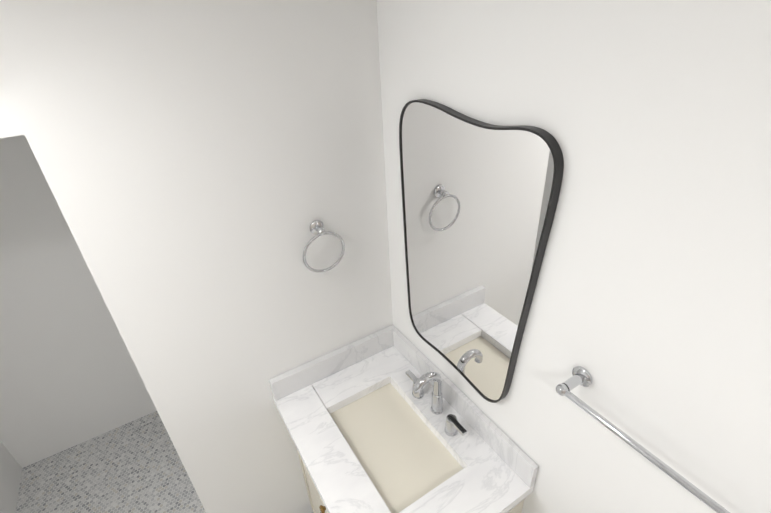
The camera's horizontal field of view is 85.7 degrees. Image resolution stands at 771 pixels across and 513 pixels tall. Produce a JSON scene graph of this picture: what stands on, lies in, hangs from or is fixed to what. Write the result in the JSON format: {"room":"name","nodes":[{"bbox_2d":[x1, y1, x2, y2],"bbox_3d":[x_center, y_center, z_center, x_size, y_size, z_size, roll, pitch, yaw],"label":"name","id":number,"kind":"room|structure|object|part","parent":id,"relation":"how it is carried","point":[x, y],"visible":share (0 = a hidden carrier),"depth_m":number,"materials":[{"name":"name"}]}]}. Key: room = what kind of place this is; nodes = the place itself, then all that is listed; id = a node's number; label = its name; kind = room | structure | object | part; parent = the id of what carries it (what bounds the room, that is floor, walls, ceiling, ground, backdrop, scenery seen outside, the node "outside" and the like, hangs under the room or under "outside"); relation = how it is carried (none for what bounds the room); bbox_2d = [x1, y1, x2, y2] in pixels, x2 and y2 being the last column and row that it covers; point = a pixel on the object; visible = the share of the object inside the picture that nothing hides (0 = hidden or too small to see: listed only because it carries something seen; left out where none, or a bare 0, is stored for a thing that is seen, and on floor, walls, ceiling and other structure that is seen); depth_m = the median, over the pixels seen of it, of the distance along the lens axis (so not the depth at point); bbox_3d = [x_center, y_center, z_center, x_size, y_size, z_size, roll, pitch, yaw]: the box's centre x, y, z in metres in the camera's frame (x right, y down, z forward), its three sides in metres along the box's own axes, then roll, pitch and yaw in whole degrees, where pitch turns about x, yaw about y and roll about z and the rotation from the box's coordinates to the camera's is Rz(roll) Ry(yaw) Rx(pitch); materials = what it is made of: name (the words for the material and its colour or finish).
{"room":"bathroom","nodes":[
{"label":"bathroom","id":0,"kind":"room"},
{"bbox_2d":[0,441,21,512],"bbox_3d":[-1.993,0.462,1.451,0.100,2.442,1.113,-20,34,-26],"label":"wall","id":1,"kind":"structure","parent":0,"point":[10,472],"depth_m":2.32,"materials":[{"name":"white paint"}]},
{"bbox_2d":[0,135,156,467],"bbox_3d":[-1.873,0.059,2.130,1.140,2.442,0.100,-20,34,-26],"label":"wall","id":2,"kind":"structure","parent":0,"point":[70,376],"depth_m":2.30,"materials":[{"name":"white paint"}]},
{"bbox_2d":[15,411,313,512],"bbox_3d":[-0.589,1.826,1.454,2.580,0.050,3.900,-20,34,-26],"label":"floor","id":3,"kind":"structure","parent":0,"point":[136,466],"depth_m":2.42,"materials":[{"name":"tile"}]},
{"bbox_2d":[269,325,537,512],"bbox_3d":[0.028,1.010,1.735,0.593,1.017,0.842,-20,34,-26],"label":"bathroom vanity","id":4,"kind":"object","parent":3,"relation":"on","point":[365,429],"depth_m":1.53,"materials":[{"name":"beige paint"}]},
{"bbox_3d":[-0.211,0.977,1.549,0.031,0.033,0.121,-20,34,-26],"label":"vanity knobs","id":5,"kind":"part","parent":4,"relation":"part of","materials":[{"name":"gold metal"}]},
{"bbox_2d":[406,370,466,435],"bbox_3d":[0.160,0.514,1.545,0.132,0.219,0.352,-20,34,-26],"label":"faucet","id":6,"kind":"object","parent":4,"relation":"on","point":[453,426],"visible":1,"depth_m":1.51,"materials":[{"name":"silver metal"}]},
{"bbox_2d":[0,0,392,512],"bbox_3d":[-0.817,0.403,1.439,1.920,2.442,0.100,-20,34,-26],"label":"wall","id":7,"kind":"structure","parent":0,"point":[204,164],"depth_m":1.28,"materials":[{"name":"white paint"}]},
{"bbox_2d":[303,220,344,272],"bbox_3d":[-0.230,-0.033,1.510,0.167,0.196,0.059,-20,34,-26],"label":"towel ring","id":8,"kind":"object","parent":7,"relation":"attached to","point":[316,228],"visible":0.98,"depth_m":1.48,"materials":[{"name":"silver metal"}]},
{"bbox_2d":[376,0,770,512],"bbox_3d":[0.723,0.624,0.915,0.100,2.442,2.687,-20,34,-26],"label":"wall","id":9,"kind":"structure","parent":0,"point":[650,310],"depth_m":0.82,"materials":[{"name":"white paint"}]},
{"bbox_2d":[399,99,563,402],"bbox_3d":[0.231,0.013,1.303,0.024,0.913,0.608,-20,34,-26],"label":"mirror","id":10,"kind":"object","parent":9,"relation":"attached to","point":[479,201],"visible":0.98,"depth_m":1.21,"materials":[{"name":"black mirror"}]},
{"bbox_2d":[556,366,729,512],"bbox_3d":[0.614,0.435,0.775,0.091,0.052,0.675,-20,34,-26],"label":"towel rail","id":11,"kind":"object","parent":9,"relation":"attached to","point":[581,376],"visible":1,"depth_m":0.88,"materials":[{"name":"silver metal"}]}
]}

